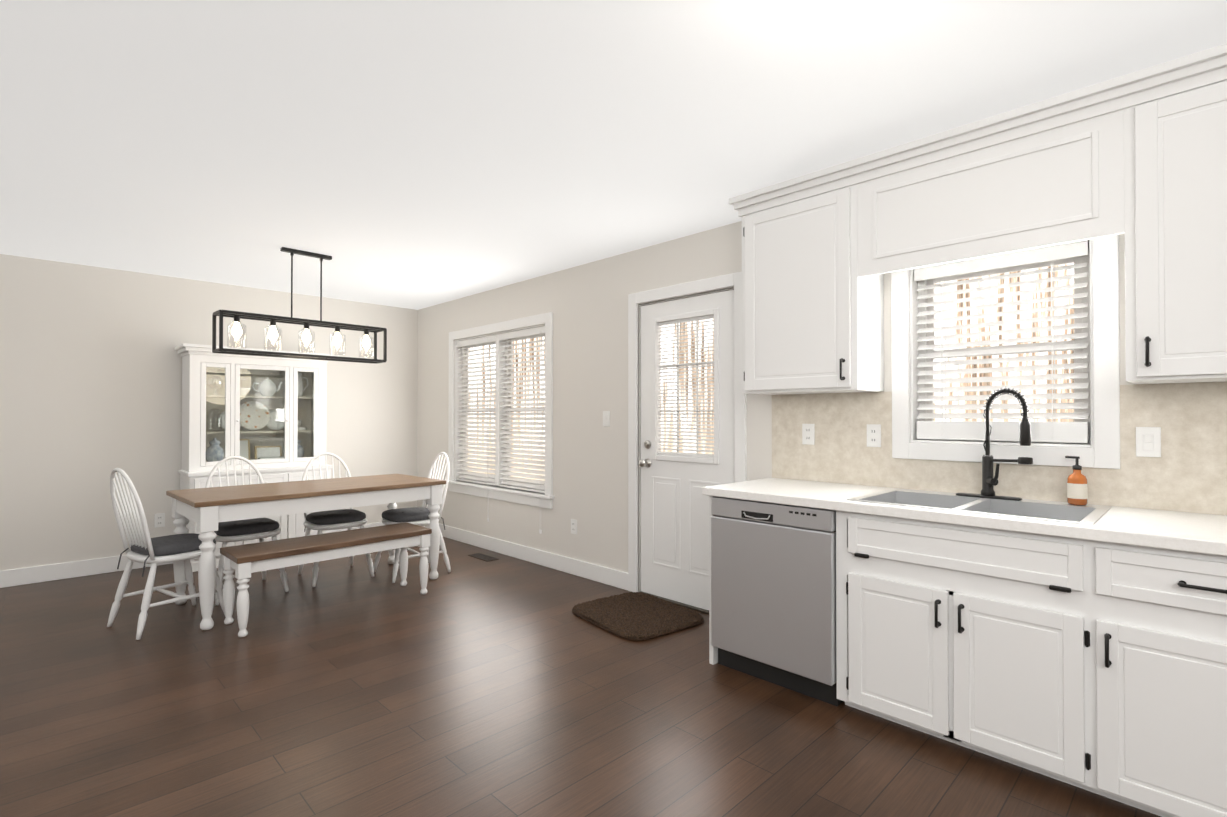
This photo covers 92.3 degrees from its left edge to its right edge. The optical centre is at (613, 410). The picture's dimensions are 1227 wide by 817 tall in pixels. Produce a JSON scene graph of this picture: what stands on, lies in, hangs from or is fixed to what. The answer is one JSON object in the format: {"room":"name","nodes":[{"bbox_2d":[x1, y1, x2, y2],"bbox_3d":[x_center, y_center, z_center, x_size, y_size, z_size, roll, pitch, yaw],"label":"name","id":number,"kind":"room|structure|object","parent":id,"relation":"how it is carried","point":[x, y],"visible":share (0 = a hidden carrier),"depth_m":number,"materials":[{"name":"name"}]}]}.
{"room":"kitchen","nodes":[
{"label":"kitchen","id":0,"kind":"room"},
{"bbox_2d":[0,254,417,570],"bbox_3d":[-4.742,0.070,4.210,7.000,2.455,0.150,1,-1,-45],"label":"wall","id":1,"kind":"structure","parent":0,"point":[90,379],"depth_m":4.82,"materials":[{"name":"white paint"}]},
{"bbox_2d":[154,513,164,527],"bbox_3d":[-3.837,0.924,4.986,0.072,0.116,0.008,1,-1,-45],"label":"electrical outlet","id":2,"kind":"object","parent":1,"relation":"attached to","point":[159,519],"visible":1,"depth_m":4.98,"materials":[{"name":"white plastic"}]},
{"bbox_2d":[0,522,384,587],"bbox_3d":[-4.672,1.234,4.150,6.970,0.125,0.019,1,-1,-45],"label":"baseboard","id":3,"kind":"structure","parent":1,"relation":"attached to","point":[81,568],"depth_m":4.58,"materials":[{"name":"white wood"}]},
{"bbox_2d":[0,537,1160,816],"bbox_3d":[-1.175,1.315,0.590,7.300,0.100,10.300,1,-1,-45],"label":"floor","id":4,"kind":"structure","parent":0,"point":[504,685],"depth_m":2.45,"materials":[{"name":"brown wood"}]},
{"bbox_2d":[107,468,224,639],"bbox_3d":[-2.739,0.813,3.615,0.451,0.964,0.512,0,-1,31],"label":"chair","id":5,"kind":"object","parent":4,"relation":"on","point":[145,548],"visible":0.92,"depth_m":3.50,"materials":[{"name":"white wood"}]},
{"bbox_2d":[117,533,215,576],"bbox_3d":[-2.728,0.869,3.632,0.400,0.166,0.419,0,-1,31],"label":"cushion","id":6,"kind":"object","parent":5,"relation":"on","point":[177,547],"depth_m":3.51,"materials":[{"name":"grey fabric"}]},
{"bbox_2d":[205,456,288,605],"bbox_3d":[-2.671,0.819,4.255,0.512,0.964,0.451,0,-1,43],"label":"chair","id":7,"kind":"object","parent":4,"relation":"on","point":[260,529],"visible":0.6,"depth_m":4.18,"materials":[{"name":"white wood"}]},
{"bbox_2d":[214,518,278,535],"bbox_3d":[-2.656,0.874,4.240,0.419,0.166,0.400,0,-1,43],"label":"cushion","id":8,"kind":"object","parent":7,"relation":"on","point":[257,526],"depth_m":4.13,"materials":[{"name":"grey fabric"}]},
{"bbox_2d":[174,343,334,571],"bbox_3d":[-3.173,0.382,5.287,1.180,1.850,0.482,1,-1,-45],"label":"hutch","id":9,"kind":"object","parent":4,"relation":"on","point":[266,416],"visible":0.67,"depth_m":5.24,"materials":[{"name":"white wood"}]},
{"bbox_2d":[166,474,445,629],"bbox_3d":[-2.150,0.918,4.269,0.800,0.760,1.630,0,-1,43],"label":"dining table","id":10,"kind":"object","parent":4,"relation":"on","point":[207,510],"visible":0.92,"depth_m":3.93,"materials":[{"name":"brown wood"}]},
{"bbox_2d":[220,522,431,636],"bbox_3d":[-1.841,1.064,3.884,0.380,0.460,1.200,0,-1,44],"label":"bench","id":11,"kind":"object","parent":4,"relation":"on","point":[243,562],"visible":1,"depth_m":3.68,"materials":[{"name":"brown wood"}]},
{"bbox_2d":[298,452,374,586],"bbox_3d":[-2.211,0.822,4.675,0.451,0.964,0.512,0,-1,-42],"label":"chair","id":12,"kind":"object","parent":4,"relation":"on","point":[349,519],"visible":0.71,"depth_m":4.59,"materials":[{"name":"white wood"}]},
{"bbox_2d":[304,509,365,531],"bbox_3d":[-2.197,0.878,4.659,0.400,0.166,0.419,0,-1,-42],"label":"cushion","id":13,"kind":"object","parent":12,"relation":"on","point":[342,518],"depth_m":4.52,"materials":[{"name":"grey fabric"}]},
{"bbox_2d":[373,452,450,582],"bbox_3d":[-1.615,0.823,4.782,0.512,0.964,0.451,0,-1,-41],"label":"chair","id":14,"kind":"object","parent":4,"relation":"on","point":[418,516],"visible":0.71,"depth_m":4.74,"materials":[{"name":"white wood"}]},
{"bbox_2d":[382,507,444,529],"bbox_3d":[-1.631,0.879,4.768,0.419,0.166,0.400,0,-1,-41],"label":"cushion","id":15,"kind":"object","parent":14,"relation":"on","point":[418,516],"depth_m":4.63,"materials":[{"name":"grey fabric"}]},
{"bbox_2d":[468,553,497,561],"bbox_3d":[-1.162,1.302,5.257,0.120,0.008,0.320,1,-1,-45],"label":"floor vent","id":16,"kind":"object","parent":4,"relation":"in","point":[483,557],"visible":0.96,"depth_m":5.23,"materials":[{"name":"brown metal"}]},
{"bbox_2d":[572,592,703,639],"bbox_3d":[0.145,1.275,3.723,0.620,0.034,0.721,0,-1,-37],"label":"doormat","id":17,"kind":"object","parent":4,"relation":"on","point":[636,616],"visible":1,"depth_m":3.65,"materials":[{"name":"brown fabric"}]},
{"bbox_2d":[711,496,843,705],"bbox_3d":[0.938,0.860,2.969,0.648,0.852,0.629,1,-1,-45],"label":"dishwasher","id":18,"kind":"object","parent":4,"relation":"on","point":[773,593],"visible":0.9,"depth_m":2.71,"materials":[{"name":"silver metal"}]},
{"bbox_2d":[709,496,864,711],"bbox_3d":[0.977,0.857,2.943,0.633,0.858,0.780,1,-1,-45],"label":"base cabinet","id":19,"kind":"object","parent":4,"relation":"on","point":[850,573],"depth_m":2.49,"materials":[{"name":"white wood"}]},
{"bbox_2d":[861,513,1124,803],"bbox_3d":[1.499,0.852,2.415,0.633,0.858,0.920,1,-1,-45],"label":"base cabinet","id":20,"kind":"object","parent":4,"relation":"on","point":[1098,667],"depth_m":2.09,"materials":[{"name":"white wood"}]},
{"bbox_2d":[702,387,1226,555],"bbox_3d":[1.655,0.232,2.246,0.658,0.675,2.763,1,-1,-45],"label":"countertop","id":21,"kind":"structure","parent":20,"relation":"on","point":[987,507],"depth_m":2.37,"materials":[{"name":"stone"}]},
{"bbox_2d":[847,488,1111,524],"bbox_3d":[1.488,0.474,2.431,0.559,0.194,0.824,0,-1,-45],"label":"sink","id":22,"kind":"object","parent":21,"relation":"in","point":[982,504],"depth_m":2.47,"materials":[{"name":"silver metal"}]},
{"bbox_2d":[956,387,1032,500],"bbox_3d":[1.636,0.138,2.546,0.114,0.482,0.299,0,-1,-45],"label":"faucet","id":23,"kind":"object","parent":21,"relation":"on","point":[988,482],"depth_m":2.54,"materials":[{"name":"black metal"}]},
{"bbox_2d":[1065,456,1087,504],"bbox_3d":[1.870,0.280,2.386,0.065,0.193,0.078,0,-1,-15],"label":"soap bottle","id":24,"kind":"object","parent":21,"relation":"on","point":[1077,490],"visible":0.98,"depth_m":2.36,"materials":[{"name":"orange"}]},
{"bbox_2d":[1125,544,1226,816],"bbox_3d":[1.957,0.848,1.951,0.633,0.858,0.667,1,-1,-45],"label":"base cabinet","id":25,"kind":"object","parent":4,"relation":"on","point":[1176,601],"depth_m":1.78,"materials":[{"name":"white wood"}]},
{"bbox_2d":[0,0,1226,309],"bbox_3d":[-1.175,-1.240,0.613,7.300,0.100,10.300,1,-1,-45],"label":"ceiling","id":26,"kind":"structure","parent":0,"point":[414,154],"depth_m":2.32,"materials":[{"name":"white paint"}]},
{"bbox_2d":[212,247,386,363],"bbox_3d":[-2.232,-0.771,4.288,0.188,0.772,1.118,0,-1,43],"label":"chandelier","id":27,"kind":"object","parent":26,"relation":"hanging from","point":[237,330],"visible":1,"depth_m":4.23,"materials":[{"name":"black metal"}]},
{"bbox_2d":[417,221,1226,591],"bbox_3d":[1.368,0.060,3.115,0.150,2.455,10.300,1,-1,-45],"label":"wall","id":28,"kind":"structure","parent":0,"point":[587,305],"depth_m":4.60,"materials":[{"name":"white paint"}]},
{"bbox_2d":[448,312,553,533],"bbox_3d":[-1.068,0.111,5.529,0.180,1.855,1.730,1,-1,-45],"label":"dining room window","id":29,"kind":"structure","parent":28,"relation":"in","point":[504,400],"depth_m":5.50,"materials":[{"name":"white wood"}]},
{"bbox_2d":[425,523,627,589],"bbox_3d":[-1.037,1.245,5.416,0.019,0.125,3.269,1,-1,-45],"label":"baseboard","id":30,"kind":"structure","parent":28,"relation":"attached to","point":[616,578],"depth_m":4.96,"materials":[{"name":"white wood"}]},
{"bbox_2d":[571,519,576,534],"bbox_3d":[-0.316,0.921,4.697,0.008,0.116,0.072,1,-1,-45],"label":"electrical outlet","id":31,"kind":"object","parent":28,"relation":"attached to","point":[573,526],"visible":1,"depth_m":4.69,"materials":[{"name":"white plastic"}]},
{"bbox_2d":[603,411,609,426],"bbox_3d":[-0.057,0.059,4.440,0.012,0.116,0.072,1,-1,-45],"label":"light switch","id":32,"kind":"object","parent":28,"relation":"attached to","point":[606,418],"visible":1,"depth_m":4.43,"materials":[{"name":"white plastic"}]},
{"bbox_2d":[639,290,733,609],"bbox_3d":[0.460,0.265,3.917,0.122,2.032,0.792,1,-1,-45],"label":"entry door","id":33,"kind":"structure","parent":28,"relation":"in","point":[674,534],"depth_m":3.94,"materials":[{"name":"white"}]},
{"bbox_2d":[628,272,746,613],"bbox_3d":[0.510,0.225,3.967,0.170,2.140,0.980,1,-1,-45],"label":"door frame","id":34,"kind":"structure","parent":28,"relation":"attached to","point":[740,397],"depth_m":4.12,"materials":[{"name":"white painted wood"}]},
{"bbox_2d":[737,176,888,394],"bbox_3d":[1.032,-0.592,3.110,0.338,0.990,0.636,1,-1,-45],"label":"upper cabinet","id":35,"kind":"object","parent":28,"relation":"attached to","point":[815,261],"depth_m":2.93,"materials":[{"name":"white wood"}]},
{"bbox_2d":[772,382,1226,514],"bbox_3d":[1.893,0.140,2.471,0.004,0.484,2.748,1,-1,-45],"label":"backsplash panel","id":36,"kind":"object","parent":28,"relation":"attached to","point":[1186,471],"visible":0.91,"depth_m":2.50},
{"bbox_2d":[802,424,814,444],"bbox_3d":[1.083,0.129,3.280,0.008,0.116,0.072,1,-1,-45],"label":"electrical outlet","id":37,"kind":"object","parent":36,"relation":"attached to","point":[808,434],"visible":1,"depth_m":3.27,"materials":[{"name":"white plastic"}]},
{"bbox_2d":[867,424,880,446],"bbox_3d":[1.335,0.127,3.025,0.008,0.116,0.072,1,-1,-45],"label":"electrical outlet","id":38,"kind":"object","parent":36,"relation":"attached to","point":[873,435],"visible":1,"depth_m":3.02,"materials":[{"name":"white plastic"}]},
{"bbox_2d":[1136,427,1160,456],"bbox_3d":[2.068,0.120,2.281,0.012,0.116,0.072,1,-1,-45],"label":"light switch","id":39,"kind":"object","parent":36,"relation":"attached to","point":[1148,441],"visible":1,"depth_m":2.28,"materials":[{"name":"white plastic"}]},
{"bbox_2d":[891,235,1119,468],"bbox_3d":[1.753,-0.281,2.700,0.150,1.030,0.869,1,-1,-45],"label":"kitchen window","id":40,"kind":"structure","parent":28,"relation":"in","point":[1078,429],"depth_m":2.63,"materials":[{"name":"white wood"}]},
{"bbox_2d":[1117,64,1226,383],"bbox_3d":[2.134,-0.602,1.995,0.338,0.990,0.591,1,-1,-45],"label":"upper cabinet","id":41,"kind":"object","parent":28,"relation":"attached to","point":[1138,159],"depth_m":2.00,"materials":[{"name":"white wood"}]},
{"label":"outside","id":42,"kind":"structure","parent":0,"visible":0},
{"bbox_2d":[468,263,1073,480],"bbox_3d":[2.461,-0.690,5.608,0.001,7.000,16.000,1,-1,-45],"label":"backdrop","id":43,"kind":"structure","parent":42,"point":[1020,297],"depth_m":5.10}
]}

